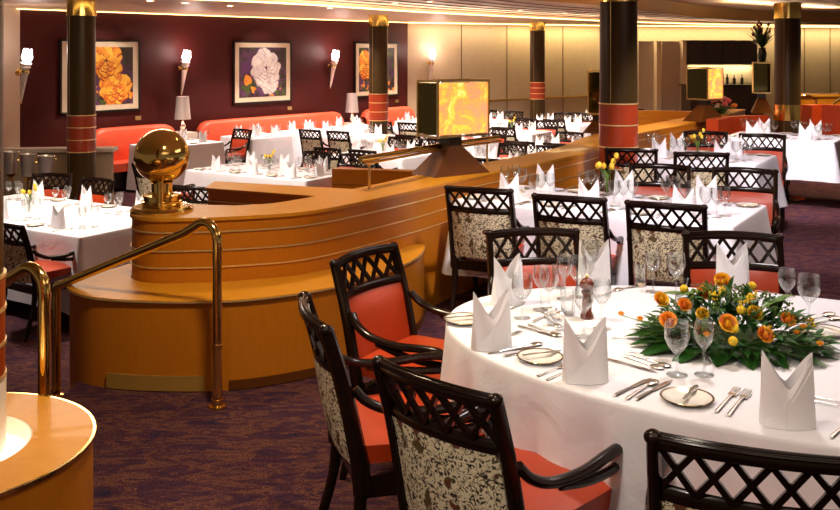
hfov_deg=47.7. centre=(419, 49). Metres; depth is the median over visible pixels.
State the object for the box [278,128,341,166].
tablecloth
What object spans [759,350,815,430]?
napkin
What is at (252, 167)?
napkin
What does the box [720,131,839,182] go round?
tablecloth
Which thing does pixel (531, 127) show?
napkin
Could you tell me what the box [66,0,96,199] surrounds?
column
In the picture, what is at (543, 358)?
bread plate
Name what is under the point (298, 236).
wall
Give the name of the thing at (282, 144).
tablecloth
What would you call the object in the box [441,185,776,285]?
tablecloth
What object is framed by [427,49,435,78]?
sconce
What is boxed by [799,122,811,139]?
napkin
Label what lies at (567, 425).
tablecloth
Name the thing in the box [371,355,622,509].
dining chair
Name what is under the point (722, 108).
flower bouquet
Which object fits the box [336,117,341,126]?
napkin
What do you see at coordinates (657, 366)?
spoon
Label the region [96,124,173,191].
bench
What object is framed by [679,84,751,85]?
countertop
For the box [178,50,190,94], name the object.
sconce
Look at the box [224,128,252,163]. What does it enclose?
dining chair
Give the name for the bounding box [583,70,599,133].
box
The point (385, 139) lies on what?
bud vase
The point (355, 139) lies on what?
tablecloth
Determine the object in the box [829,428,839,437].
table knife
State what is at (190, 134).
base cabinet
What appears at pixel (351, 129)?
napkin
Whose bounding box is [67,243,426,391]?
ledge
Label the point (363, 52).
artwork
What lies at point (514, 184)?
napkin
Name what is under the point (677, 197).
napkin
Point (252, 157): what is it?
napkin
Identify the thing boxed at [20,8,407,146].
wall
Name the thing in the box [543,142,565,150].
dining chair
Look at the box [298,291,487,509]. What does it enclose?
dining chair
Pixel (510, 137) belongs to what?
dining chair
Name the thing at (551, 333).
spoon
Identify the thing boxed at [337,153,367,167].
dining chair
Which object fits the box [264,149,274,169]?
bud vase
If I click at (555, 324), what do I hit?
spoon
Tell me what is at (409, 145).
napkin
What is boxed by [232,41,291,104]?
framed picture
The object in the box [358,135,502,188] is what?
rail
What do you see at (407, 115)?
napkin
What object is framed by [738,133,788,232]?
dining chair
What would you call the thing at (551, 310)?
salt shaker
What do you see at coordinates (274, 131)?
napkin
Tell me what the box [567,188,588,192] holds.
bread plate
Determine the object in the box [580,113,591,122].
dining chair
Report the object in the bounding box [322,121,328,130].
napkin
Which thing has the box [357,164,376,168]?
dining chair
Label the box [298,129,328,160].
dining chair
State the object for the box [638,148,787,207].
tablecloth
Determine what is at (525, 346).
table knife
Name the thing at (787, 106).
column
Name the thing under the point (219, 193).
divider
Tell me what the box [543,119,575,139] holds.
dining chair
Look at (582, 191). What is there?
napkin
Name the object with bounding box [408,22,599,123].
wall
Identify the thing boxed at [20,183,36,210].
bud vase
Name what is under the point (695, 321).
wine glass
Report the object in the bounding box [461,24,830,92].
trim panel
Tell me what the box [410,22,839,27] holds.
cove
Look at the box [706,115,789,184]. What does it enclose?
bench
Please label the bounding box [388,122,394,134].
dining chair
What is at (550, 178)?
napkin
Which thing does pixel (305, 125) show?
napkin
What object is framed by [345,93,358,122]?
table lamp
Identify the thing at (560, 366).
fork
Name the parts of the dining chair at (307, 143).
post, rail, post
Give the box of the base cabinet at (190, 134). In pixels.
[175,131,197,138]
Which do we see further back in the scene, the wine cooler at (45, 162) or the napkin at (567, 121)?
the napkin at (567, 121)
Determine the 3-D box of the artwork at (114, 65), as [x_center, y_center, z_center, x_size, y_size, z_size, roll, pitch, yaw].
[-5.283,0.430,15.754,0.010,0.960,1.210,0,0,39]
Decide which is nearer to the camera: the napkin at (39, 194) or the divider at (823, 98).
the napkin at (39, 194)
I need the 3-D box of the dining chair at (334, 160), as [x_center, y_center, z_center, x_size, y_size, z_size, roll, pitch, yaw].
[-1.158,1.821,13.504,0.546,0.926,0.637,0,0,32]
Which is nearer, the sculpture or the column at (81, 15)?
the sculpture
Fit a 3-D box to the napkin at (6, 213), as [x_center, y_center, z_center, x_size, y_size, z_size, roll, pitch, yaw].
[-3.732,1.420,8.518,0.147,0.199,0.085,0,0,37]
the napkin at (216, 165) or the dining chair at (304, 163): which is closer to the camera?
the napkin at (216, 165)
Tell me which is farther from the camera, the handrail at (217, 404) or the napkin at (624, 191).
the napkin at (624, 191)
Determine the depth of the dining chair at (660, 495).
2.13 m
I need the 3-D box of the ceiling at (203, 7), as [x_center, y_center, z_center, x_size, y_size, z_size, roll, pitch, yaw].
[1.675,-0.775,16.090,33.141,0.250,27.820,0,0,0]
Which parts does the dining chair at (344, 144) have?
rail, post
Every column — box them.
[0,0,6,460]
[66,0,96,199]
[368,15,388,133]
[530,21,545,121]
[598,0,638,191]
[773,2,801,133]
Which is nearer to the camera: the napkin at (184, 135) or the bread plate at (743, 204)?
the bread plate at (743, 204)
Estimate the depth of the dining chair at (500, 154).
13.89 m
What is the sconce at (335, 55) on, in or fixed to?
attached to the wall at (164, 39)
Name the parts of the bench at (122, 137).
seat, backrest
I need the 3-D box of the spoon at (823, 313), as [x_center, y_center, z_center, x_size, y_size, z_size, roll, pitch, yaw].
[1.536,1.033,3.680,0.208,0.011,0.041,0,0,-31]
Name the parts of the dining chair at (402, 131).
rail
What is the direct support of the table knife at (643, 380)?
on the tablecloth at (567, 425)
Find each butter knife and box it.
[444,315,472,318]
[522,350,561,355]
[681,384,698,400]
[810,322,839,332]
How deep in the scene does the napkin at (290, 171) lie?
11.31 m
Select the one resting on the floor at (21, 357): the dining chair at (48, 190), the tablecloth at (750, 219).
the dining chair at (48, 190)
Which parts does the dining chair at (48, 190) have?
post, rail, backrest, post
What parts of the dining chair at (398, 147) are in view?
rail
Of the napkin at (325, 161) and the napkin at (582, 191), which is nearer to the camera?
the napkin at (582, 191)
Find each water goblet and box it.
[511,275,532,316]
[664,320,689,373]
[797,275,820,320]
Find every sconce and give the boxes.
[15,48,32,103]
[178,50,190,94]
[328,50,338,88]
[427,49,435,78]
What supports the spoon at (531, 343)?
on the tablecloth at (567, 425)
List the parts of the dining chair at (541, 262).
post, armrest, rail, backrest, post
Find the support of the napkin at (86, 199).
on the tablecloth at (109, 236)
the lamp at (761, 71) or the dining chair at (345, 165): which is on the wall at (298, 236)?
the lamp at (761, 71)
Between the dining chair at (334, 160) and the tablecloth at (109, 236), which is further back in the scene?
the dining chair at (334, 160)
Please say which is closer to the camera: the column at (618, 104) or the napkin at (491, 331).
the napkin at (491, 331)
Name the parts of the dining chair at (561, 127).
rail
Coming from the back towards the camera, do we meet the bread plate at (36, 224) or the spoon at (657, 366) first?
the bread plate at (36, 224)
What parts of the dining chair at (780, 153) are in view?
backrest, rail, leg, post, armrest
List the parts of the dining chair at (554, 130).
backrest, rail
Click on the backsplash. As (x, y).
(731, 70)
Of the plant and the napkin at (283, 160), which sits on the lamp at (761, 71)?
the plant
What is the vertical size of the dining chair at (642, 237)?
0.926 m
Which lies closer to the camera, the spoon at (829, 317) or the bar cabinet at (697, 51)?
the spoon at (829, 317)
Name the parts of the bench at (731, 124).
backrest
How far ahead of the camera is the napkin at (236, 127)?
16.84 m
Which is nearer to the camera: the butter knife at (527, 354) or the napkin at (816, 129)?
the butter knife at (527, 354)
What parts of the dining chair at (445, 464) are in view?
post, rail, armrest, post, seat, armrest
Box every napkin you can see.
[4,198,9,220]
[32,180,44,199]
[50,205,65,228]
[80,185,92,205]
[135,191,144,204]
[180,128,186,140]
[198,131,206,142]
[211,155,220,170]
[235,125,241,135]
[246,151,255,164]
[247,158,257,173]
[252,123,258,133]
[254,126,261,137]
[271,125,277,135]
[280,154,289,168]
[285,161,296,177]
[288,120,295,130]
[304,119,310,128]
[308,122,313,129]
[314,159,323,175]
[318,156,327,171]
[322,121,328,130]
[330,125,336,135]
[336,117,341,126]
[349,123,355,133]
[352,142,360,153]
[354,118,360,127]
[357,127,364,137]
[373,138,381,150]
[375,124,381,134]
[386,143,394,151]
[404,112,409,120]
[406,139,414,148]
[467,149,476,157]
[471,289,511,350]
[488,144,496,158]
[491,253,523,305]
[497,111,503,119]
[499,173,519,201]
[500,120,507,126]
[509,150,518,157]
[516,123,522,132]
[527,147,536,153]
[529,121,535,130]
[535,135,543,145]
[536,163,554,190]
[551,132,559,142]
[562,317,608,384]
[564,116,570,124]
[575,114,581,122]
[578,178,599,208]
[578,239,610,286]
[614,168,633,197]
[651,137,666,157]
[670,133,683,151]
[672,185,695,218]
[695,175,717,204]
[714,140,729,160]
[715,242,748,289]
[728,134,742,154]
[746,121,758,132]
[758,117,769,133]
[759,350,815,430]
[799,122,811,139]
[809,120,821,135]
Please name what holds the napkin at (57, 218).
on the tablecloth at (109, 236)
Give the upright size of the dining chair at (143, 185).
0.926 m
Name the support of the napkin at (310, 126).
on the tablecloth at (297, 152)
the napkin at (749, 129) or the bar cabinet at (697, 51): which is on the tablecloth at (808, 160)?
the napkin at (749, 129)
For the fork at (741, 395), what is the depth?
2.81 m
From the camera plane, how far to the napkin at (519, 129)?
17.34 m
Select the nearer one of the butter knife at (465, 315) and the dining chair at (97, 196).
the butter knife at (465, 315)
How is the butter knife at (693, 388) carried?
on the bread plate at (699, 397)
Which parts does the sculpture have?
support post, globe, plate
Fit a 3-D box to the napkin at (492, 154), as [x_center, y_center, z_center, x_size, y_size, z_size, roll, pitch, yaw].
[1.007,1.420,13.287,0.147,0.199,0.085,0,0,38]
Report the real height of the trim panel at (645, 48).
2.450 m
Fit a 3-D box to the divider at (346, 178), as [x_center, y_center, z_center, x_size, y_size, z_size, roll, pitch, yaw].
[-0.420,1.680,8.598,0.750,1.200,0.124,0,0,13]
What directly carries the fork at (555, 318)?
on the tablecloth at (567, 425)
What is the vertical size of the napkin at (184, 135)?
0.199 m
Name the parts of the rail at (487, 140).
rail post, rail, rail, rail post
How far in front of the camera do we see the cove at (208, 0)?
16.23 m
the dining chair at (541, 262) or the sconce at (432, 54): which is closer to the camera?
the dining chair at (541, 262)
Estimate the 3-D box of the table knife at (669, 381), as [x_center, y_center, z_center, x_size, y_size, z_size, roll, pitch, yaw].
[0.717,1.034,2.899,0.018,0.008,0.226,0,0,41]
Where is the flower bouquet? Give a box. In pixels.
[711,96,736,113]
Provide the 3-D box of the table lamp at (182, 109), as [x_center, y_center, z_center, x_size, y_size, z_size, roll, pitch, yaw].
[-4.170,1.127,16.693,0.288,0.625,0.288,0,0,0]
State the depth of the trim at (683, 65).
24.42 m
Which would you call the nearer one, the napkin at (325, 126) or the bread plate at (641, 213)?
the bread plate at (641, 213)
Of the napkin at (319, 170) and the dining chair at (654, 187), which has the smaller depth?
the dining chair at (654, 187)
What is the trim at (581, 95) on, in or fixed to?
attached to the wall at (500, 54)
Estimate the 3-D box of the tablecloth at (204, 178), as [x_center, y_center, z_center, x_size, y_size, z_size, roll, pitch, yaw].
[-1.899,1.833,11.938,2.134,0.626,1.175,0,0,32]
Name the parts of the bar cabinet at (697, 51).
door, door, door, door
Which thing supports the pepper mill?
on the tablecloth at (567, 425)
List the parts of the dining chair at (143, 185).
post, armrest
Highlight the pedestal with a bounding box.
[0,392,95,509]
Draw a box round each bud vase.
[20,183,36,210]
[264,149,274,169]
[378,135,387,152]
[595,152,618,192]
[690,128,704,151]
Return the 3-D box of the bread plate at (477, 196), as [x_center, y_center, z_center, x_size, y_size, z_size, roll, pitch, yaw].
[0.377,1.031,6.643,0.158,0.015,0.158,0,0,0]
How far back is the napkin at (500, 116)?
20.63 m
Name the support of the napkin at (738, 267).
on the tablecloth at (567, 425)
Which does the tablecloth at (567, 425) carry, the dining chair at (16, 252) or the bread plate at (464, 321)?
the bread plate at (464, 321)
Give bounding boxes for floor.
[6,190,135,397]
[62,180,839,509]
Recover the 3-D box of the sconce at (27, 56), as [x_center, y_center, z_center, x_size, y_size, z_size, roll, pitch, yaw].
[-5.789,0.383,13.869,0.302,0.818,0.168,0,0,21]
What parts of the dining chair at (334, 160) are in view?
rail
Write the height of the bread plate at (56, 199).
0.015 m
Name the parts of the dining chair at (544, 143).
rail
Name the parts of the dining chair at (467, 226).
post, leg, seat frame, leg, rail, post, seat, armrest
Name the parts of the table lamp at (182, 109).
lamp shade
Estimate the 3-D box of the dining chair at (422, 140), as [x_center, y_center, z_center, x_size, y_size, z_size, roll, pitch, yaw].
[0.072,1.821,14.349,0.546,0.926,0.637,0,0,32]
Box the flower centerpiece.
[618,272,839,370]
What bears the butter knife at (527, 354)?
on the bread plate at (543, 358)
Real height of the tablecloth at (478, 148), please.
0.606 m
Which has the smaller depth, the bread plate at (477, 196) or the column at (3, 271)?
the column at (3, 271)
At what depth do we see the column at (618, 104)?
8.60 m
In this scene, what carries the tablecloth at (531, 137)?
on the dining table
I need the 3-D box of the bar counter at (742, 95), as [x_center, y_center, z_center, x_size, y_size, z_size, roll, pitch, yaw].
[7.604,1.570,23.900,2.000,1.420,0.660,0,0,-6]
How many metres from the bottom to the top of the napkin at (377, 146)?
0.199 m
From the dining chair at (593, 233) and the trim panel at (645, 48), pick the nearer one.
the dining chair at (593, 233)
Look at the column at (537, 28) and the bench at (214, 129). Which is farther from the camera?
the column at (537, 28)
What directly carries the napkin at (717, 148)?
on the tablecloth at (764, 162)
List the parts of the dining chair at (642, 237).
post, seat frame, rail, post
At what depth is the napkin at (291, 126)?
17.84 m
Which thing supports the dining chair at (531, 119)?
on the floor at (21, 357)
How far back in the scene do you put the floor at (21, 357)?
7.28 m
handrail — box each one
[6,261,50,395]
[51,218,225,410]
[801,94,817,103]
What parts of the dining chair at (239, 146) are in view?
post, seat, seat frame, armrest, backrest, rail, post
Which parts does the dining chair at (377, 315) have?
post, leg, rail, seat frame, backrest, armrest, seat, post, armrest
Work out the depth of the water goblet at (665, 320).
3.04 m
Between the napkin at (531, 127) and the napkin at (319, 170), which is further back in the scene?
the napkin at (531, 127)
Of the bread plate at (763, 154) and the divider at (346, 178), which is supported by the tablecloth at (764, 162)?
the bread plate at (763, 154)
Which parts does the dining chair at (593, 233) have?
post, rail, post, seat frame, seat, armrest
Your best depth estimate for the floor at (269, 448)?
4.42 m
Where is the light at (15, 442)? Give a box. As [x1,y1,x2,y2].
[2,434,25,459]
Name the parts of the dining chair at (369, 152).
rail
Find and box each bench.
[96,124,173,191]
[195,112,344,140]
[360,106,414,125]
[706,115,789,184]
[802,104,839,134]
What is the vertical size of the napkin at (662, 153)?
0.199 m
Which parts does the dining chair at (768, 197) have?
post, backrest, rail, post, armrest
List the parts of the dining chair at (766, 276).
post, armrest, rail, backrest, post, armrest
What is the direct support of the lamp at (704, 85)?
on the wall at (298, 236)
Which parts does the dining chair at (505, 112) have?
rail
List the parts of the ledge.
kick plate, kick plate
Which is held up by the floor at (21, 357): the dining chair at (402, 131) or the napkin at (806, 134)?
the dining chair at (402, 131)
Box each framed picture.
[58,39,140,114]
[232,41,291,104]
[353,42,398,97]
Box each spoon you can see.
[499,342,542,351]
[527,323,561,335]
[544,316,561,326]
[598,287,621,295]
[622,354,663,368]
[625,379,658,399]
[629,352,670,366]
[805,316,839,323]
[808,312,834,318]
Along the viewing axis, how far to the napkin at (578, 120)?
19.67 m
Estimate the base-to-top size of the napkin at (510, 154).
0.199 m
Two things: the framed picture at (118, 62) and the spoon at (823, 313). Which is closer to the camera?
the spoon at (823, 313)
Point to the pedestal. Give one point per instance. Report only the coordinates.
(47, 464)
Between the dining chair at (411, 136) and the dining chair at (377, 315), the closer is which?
the dining chair at (377, 315)
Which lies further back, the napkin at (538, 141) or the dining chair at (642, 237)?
the napkin at (538, 141)
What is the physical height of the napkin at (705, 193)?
0.199 m
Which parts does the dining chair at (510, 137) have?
rail, post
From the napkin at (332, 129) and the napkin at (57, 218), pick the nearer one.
the napkin at (57, 218)
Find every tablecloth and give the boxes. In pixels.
[4,194,131,315]
[126,139,224,191]
[183,162,331,199]
[220,133,293,165]
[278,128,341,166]
[313,133,399,149]
[329,124,368,132]
[333,149,430,169]
[388,125,435,137]
[415,141,498,156]
[440,285,839,509]
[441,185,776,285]
[486,130,551,146]
[490,119,515,126]
[525,122,590,139]
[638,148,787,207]
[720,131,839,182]
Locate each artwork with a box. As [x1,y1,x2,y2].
[96,47,132,104]
[239,47,285,97]
[359,48,393,91]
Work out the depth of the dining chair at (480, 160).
11.92 m
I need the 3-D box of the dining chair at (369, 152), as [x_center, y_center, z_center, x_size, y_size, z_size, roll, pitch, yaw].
[-0.647,1.821,13.188,0.546,0.926,0.637,0,0,32]
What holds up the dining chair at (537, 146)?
on the floor at (21, 357)
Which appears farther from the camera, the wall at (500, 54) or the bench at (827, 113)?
the wall at (500, 54)
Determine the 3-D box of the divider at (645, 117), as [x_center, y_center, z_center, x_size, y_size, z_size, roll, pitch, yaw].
[4.150,1.640,15.598,1.250,1.280,0.124,0,0,13]
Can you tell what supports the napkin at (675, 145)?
on the tablecloth at (764, 162)
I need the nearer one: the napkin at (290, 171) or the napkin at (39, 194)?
the napkin at (39, 194)
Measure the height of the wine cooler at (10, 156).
0.950 m
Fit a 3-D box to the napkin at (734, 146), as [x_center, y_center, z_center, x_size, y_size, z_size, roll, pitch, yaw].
[3.126,0.940,9.437,0.147,0.199,0.085,0,0,32]
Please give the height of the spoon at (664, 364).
0.009 m
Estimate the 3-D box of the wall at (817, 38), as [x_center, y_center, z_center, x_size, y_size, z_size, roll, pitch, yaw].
[8.623,0.765,25.673,8.122,3.030,0.150,0,0,-13]
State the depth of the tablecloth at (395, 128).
18.60 m
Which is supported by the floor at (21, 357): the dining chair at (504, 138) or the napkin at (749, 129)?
the dining chair at (504, 138)
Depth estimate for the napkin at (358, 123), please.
18.52 m
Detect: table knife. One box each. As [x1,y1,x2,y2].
[487,346,533,353]
[503,348,548,356]
[517,325,556,336]
[608,358,655,371]
[613,378,650,395]
[635,380,671,399]
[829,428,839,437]
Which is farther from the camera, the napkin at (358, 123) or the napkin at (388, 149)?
the napkin at (358, 123)
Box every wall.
[4,7,19,147]
[4,146,117,203]
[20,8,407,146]
[130,109,745,305]
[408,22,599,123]
[638,25,839,132]
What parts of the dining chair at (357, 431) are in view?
rail, post, leg, post, leg, seat frame, armrest, armrest, seat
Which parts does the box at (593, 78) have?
brass frame, glass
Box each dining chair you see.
[4,223,74,341]
[30,173,72,198]
[73,177,114,203]
[131,163,195,198]
[172,184,207,204]
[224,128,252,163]
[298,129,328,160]
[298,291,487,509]
[299,150,331,169]
[313,146,343,169]
[326,130,366,153]
[329,242,451,479]
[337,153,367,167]
[348,149,397,168]
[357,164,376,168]
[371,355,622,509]
[387,136,413,150]
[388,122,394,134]
[395,134,420,146]
[397,122,425,142]
[420,138,439,151]
[444,185,528,310]
[476,158,501,162]
[482,128,507,151]
[485,227,579,295]
[490,110,499,118]
[491,126,528,151]
[497,142,527,157]
[504,111,523,123]
[506,140,535,153]
[508,119,530,129]
[516,118,536,125]
[531,193,623,284]
[536,120,558,137]
[536,145,560,151]
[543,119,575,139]
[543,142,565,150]
[554,112,573,121]
[557,131,583,143]
[568,112,588,121]
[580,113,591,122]
[604,147,658,181]
[624,199,714,286]
[628,163,691,197]
[643,428,839,509]
[665,151,729,193]
[681,230,792,294]
[683,131,727,151]
[711,166,780,251]
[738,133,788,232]
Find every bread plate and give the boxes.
[26,222,44,226]
[49,198,64,200]
[100,204,116,207]
[443,312,472,325]
[465,195,483,199]
[516,348,562,364]
[542,202,562,206]
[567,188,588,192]
[631,210,652,215]
[647,195,669,199]
[660,386,714,406]
[735,202,759,206]
[756,153,771,155]
[805,324,839,337]
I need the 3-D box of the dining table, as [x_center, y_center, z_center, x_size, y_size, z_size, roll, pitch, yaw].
[4.395,1.426,11.453,1.219,0.748,0.956,0,0,32]
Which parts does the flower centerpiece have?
stem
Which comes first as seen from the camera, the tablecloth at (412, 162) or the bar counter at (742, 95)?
the tablecloth at (412, 162)
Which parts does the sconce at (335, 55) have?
lamp shade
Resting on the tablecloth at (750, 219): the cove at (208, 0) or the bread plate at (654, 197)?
the bread plate at (654, 197)
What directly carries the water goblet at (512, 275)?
on the tablecloth at (567, 425)
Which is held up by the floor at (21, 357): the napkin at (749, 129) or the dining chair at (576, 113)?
the dining chair at (576, 113)
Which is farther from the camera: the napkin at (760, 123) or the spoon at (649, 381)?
the napkin at (760, 123)
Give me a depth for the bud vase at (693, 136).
9.33 m
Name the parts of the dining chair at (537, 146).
rail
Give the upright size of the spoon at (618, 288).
0.009 m
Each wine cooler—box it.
[4,150,19,194]
[17,153,37,193]
[35,154,56,185]
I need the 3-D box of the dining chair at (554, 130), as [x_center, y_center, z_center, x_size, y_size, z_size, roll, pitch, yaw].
[2.332,1.821,18.184,0.546,0.926,0.637,0,0,32]
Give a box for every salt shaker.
[547,306,555,324]
[555,311,563,320]
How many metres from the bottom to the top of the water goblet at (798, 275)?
0.181 m
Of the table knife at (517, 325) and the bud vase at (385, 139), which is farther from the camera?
the bud vase at (385, 139)
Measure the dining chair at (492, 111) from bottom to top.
0.926 m
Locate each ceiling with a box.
[4,0,839,25]
[531,0,839,22]
[669,0,839,11]
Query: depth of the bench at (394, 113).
21.17 m
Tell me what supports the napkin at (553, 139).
on the tablecloth
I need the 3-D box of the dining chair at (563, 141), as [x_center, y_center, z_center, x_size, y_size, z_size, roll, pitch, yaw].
[2.362,1.821,15.577,0.546,0.926,0.637,0,0,32]
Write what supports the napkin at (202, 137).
on the tablecloth at (201, 154)
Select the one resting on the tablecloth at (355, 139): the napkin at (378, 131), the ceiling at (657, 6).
the napkin at (378, 131)
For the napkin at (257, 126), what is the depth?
17.14 m
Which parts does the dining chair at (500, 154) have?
post, rail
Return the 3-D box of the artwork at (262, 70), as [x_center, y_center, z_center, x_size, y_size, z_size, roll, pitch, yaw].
[-3.053,0.430,18.516,0.010,0.960,1.210,0,0,39]
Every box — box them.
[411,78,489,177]
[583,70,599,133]
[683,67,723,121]
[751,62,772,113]
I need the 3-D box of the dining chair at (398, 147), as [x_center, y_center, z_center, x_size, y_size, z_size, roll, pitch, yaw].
[-0.437,1.821,14.665,0.546,0.926,0.637,0,0,32]
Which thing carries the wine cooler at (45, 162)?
on the floor at (21, 357)
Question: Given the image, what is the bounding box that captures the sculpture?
[130,129,192,215]
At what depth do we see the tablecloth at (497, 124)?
20.20 m
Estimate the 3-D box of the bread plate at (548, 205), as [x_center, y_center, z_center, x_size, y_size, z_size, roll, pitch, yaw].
[0.887,1.031,6.327,0.158,0.015,0.158,0,0,0]
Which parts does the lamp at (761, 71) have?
brass frame, glass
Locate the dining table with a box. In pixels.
[785,180,805,201]
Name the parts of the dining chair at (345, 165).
post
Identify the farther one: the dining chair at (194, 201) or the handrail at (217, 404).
the dining chair at (194, 201)
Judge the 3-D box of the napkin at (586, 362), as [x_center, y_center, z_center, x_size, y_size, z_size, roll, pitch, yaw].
[0.520,0.940,2.985,0.147,0.199,0.085,0,0,-6]
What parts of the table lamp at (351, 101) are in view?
lamp shade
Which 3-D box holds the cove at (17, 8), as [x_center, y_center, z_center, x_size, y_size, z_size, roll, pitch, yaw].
[-3.176,-0.630,18.275,0.018,0.016,9.550,0,0,39]
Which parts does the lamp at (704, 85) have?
glass, brass frame, onyx panel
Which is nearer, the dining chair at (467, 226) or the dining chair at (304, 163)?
the dining chair at (467, 226)
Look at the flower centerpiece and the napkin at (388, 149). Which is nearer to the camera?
the flower centerpiece
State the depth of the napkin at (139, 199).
8.89 m
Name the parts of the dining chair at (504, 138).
rail, post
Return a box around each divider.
[204,181,349,204]
[332,167,414,188]
[638,110,690,125]
[801,93,839,124]
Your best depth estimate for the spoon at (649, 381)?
2.93 m
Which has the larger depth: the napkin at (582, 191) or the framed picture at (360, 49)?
the framed picture at (360, 49)
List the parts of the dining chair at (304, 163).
post, backrest, rail, post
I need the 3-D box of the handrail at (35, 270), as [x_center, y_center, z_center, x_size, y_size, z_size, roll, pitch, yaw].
[-2.015,1.486,4.080,1.284,1.268,0.084,0,0,30]
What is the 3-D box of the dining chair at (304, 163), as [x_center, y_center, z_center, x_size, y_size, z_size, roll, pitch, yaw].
[-1.517,1.821,12.546,0.546,0.926,0.637,0,0,32]
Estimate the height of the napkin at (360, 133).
0.199 m
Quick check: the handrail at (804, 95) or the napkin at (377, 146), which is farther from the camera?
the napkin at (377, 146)
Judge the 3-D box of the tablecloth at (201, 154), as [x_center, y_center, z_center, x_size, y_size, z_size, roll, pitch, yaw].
[-3.969,1.882,15.541,0.992,0.725,1.401,0,0,39]
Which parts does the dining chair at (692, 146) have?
post, backrest, post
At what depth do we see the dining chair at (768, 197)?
7.04 m
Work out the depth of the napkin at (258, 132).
16.51 m
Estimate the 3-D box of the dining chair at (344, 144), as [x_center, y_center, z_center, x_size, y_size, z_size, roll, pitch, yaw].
[-1.246,1.821,16.206,0.546,0.926,0.637,0,0,32]
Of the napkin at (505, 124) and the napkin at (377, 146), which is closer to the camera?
the napkin at (377, 146)
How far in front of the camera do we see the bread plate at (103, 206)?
9.20 m
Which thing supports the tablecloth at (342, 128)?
on the dining table
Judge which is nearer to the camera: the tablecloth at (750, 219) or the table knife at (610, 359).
the table knife at (610, 359)
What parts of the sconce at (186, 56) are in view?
lamp shade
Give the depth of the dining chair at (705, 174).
8.22 m
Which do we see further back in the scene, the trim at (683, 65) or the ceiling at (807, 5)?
the trim at (683, 65)
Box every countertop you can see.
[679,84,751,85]
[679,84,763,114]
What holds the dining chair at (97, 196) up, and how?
on the floor at (21, 357)
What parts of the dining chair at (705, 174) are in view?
post, rail, post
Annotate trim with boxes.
[490,95,586,100]
[654,41,660,110]
[680,41,686,109]
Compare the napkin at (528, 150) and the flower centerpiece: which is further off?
the napkin at (528, 150)
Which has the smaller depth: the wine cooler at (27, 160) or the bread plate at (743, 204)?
the bread plate at (743, 204)
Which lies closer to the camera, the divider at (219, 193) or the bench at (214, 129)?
the divider at (219, 193)
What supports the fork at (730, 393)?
on the tablecloth at (567, 425)
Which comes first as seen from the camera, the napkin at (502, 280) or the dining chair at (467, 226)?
the napkin at (502, 280)
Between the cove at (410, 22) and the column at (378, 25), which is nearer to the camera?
the column at (378, 25)
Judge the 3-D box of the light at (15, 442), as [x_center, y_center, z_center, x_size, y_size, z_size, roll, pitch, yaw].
[-1.600,1.385,3.170,0.554,0.006,0.554,0,0,0]
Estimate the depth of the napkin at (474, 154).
12.79 m
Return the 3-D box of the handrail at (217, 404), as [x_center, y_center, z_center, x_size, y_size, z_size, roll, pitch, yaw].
[-1.540,1.406,5.080,1.284,1.108,0.084,0,0,30]
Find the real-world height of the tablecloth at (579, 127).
0.606 m
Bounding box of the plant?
[742,20,773,61]
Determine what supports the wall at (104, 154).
on the floor at (21, 357)
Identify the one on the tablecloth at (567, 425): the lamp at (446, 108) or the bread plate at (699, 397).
the bread plate at (699, 397)
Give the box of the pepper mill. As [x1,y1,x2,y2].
[580,275,594,319]
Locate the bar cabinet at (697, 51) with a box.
[682,40,756,63]
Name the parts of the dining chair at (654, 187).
backrest, rail, post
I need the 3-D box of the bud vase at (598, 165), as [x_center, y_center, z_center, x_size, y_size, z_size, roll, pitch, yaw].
[1.335,0.884,6.774,0.169,0.312,0.150,0,0,14]
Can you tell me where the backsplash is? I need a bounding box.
[687,65,751,81]
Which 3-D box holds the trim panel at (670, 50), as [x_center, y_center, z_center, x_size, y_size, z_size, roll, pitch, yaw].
[6.500,1.000,24.620,0.500,2.450,0.060,0,0,-8]
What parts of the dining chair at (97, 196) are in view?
post, backrest, rail, post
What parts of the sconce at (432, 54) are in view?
lamp shade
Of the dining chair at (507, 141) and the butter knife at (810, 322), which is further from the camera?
the dining chair at (507, 141)
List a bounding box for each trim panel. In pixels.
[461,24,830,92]
[638,41,653,109]
[661,41,679,110]
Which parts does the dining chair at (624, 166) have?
post, rail, post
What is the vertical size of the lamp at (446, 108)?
0.722 m
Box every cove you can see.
[17,8,409,22]
[208,0,839,25]
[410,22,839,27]
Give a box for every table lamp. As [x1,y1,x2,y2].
[174,96,190,131]
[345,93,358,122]
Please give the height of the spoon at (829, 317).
0.011 m
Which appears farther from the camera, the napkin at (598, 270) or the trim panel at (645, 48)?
the trim panel at (645, 48)
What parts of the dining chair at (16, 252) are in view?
rail, post, leg, seat frame, seat, armrest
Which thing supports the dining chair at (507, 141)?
on the floor at (21, 357)
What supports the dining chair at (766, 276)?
on the floor at (269, 448)
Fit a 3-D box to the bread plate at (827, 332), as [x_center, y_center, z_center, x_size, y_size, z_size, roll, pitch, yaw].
[1.479,1.031,3.477,0.158,0.015,0.158,0,0,0]
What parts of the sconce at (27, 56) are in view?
lamp shade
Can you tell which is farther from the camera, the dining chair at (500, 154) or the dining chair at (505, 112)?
the dining chair at (505, 112)
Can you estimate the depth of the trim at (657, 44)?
24.40 m
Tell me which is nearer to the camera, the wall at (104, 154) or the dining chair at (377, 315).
the dining chair at (377, 315)
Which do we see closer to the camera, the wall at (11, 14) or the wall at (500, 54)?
the wall at (11, 14)
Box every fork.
[536,364,561,376]
[539,310,562,320]
[714,386,741,411]
[726,388,751,415]
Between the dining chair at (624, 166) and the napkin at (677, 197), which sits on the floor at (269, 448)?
the dining chair at (624, 166)
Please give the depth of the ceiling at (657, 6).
17.84 m
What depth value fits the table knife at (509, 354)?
3.23 m
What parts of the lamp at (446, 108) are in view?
glass, brass frame, onyx panel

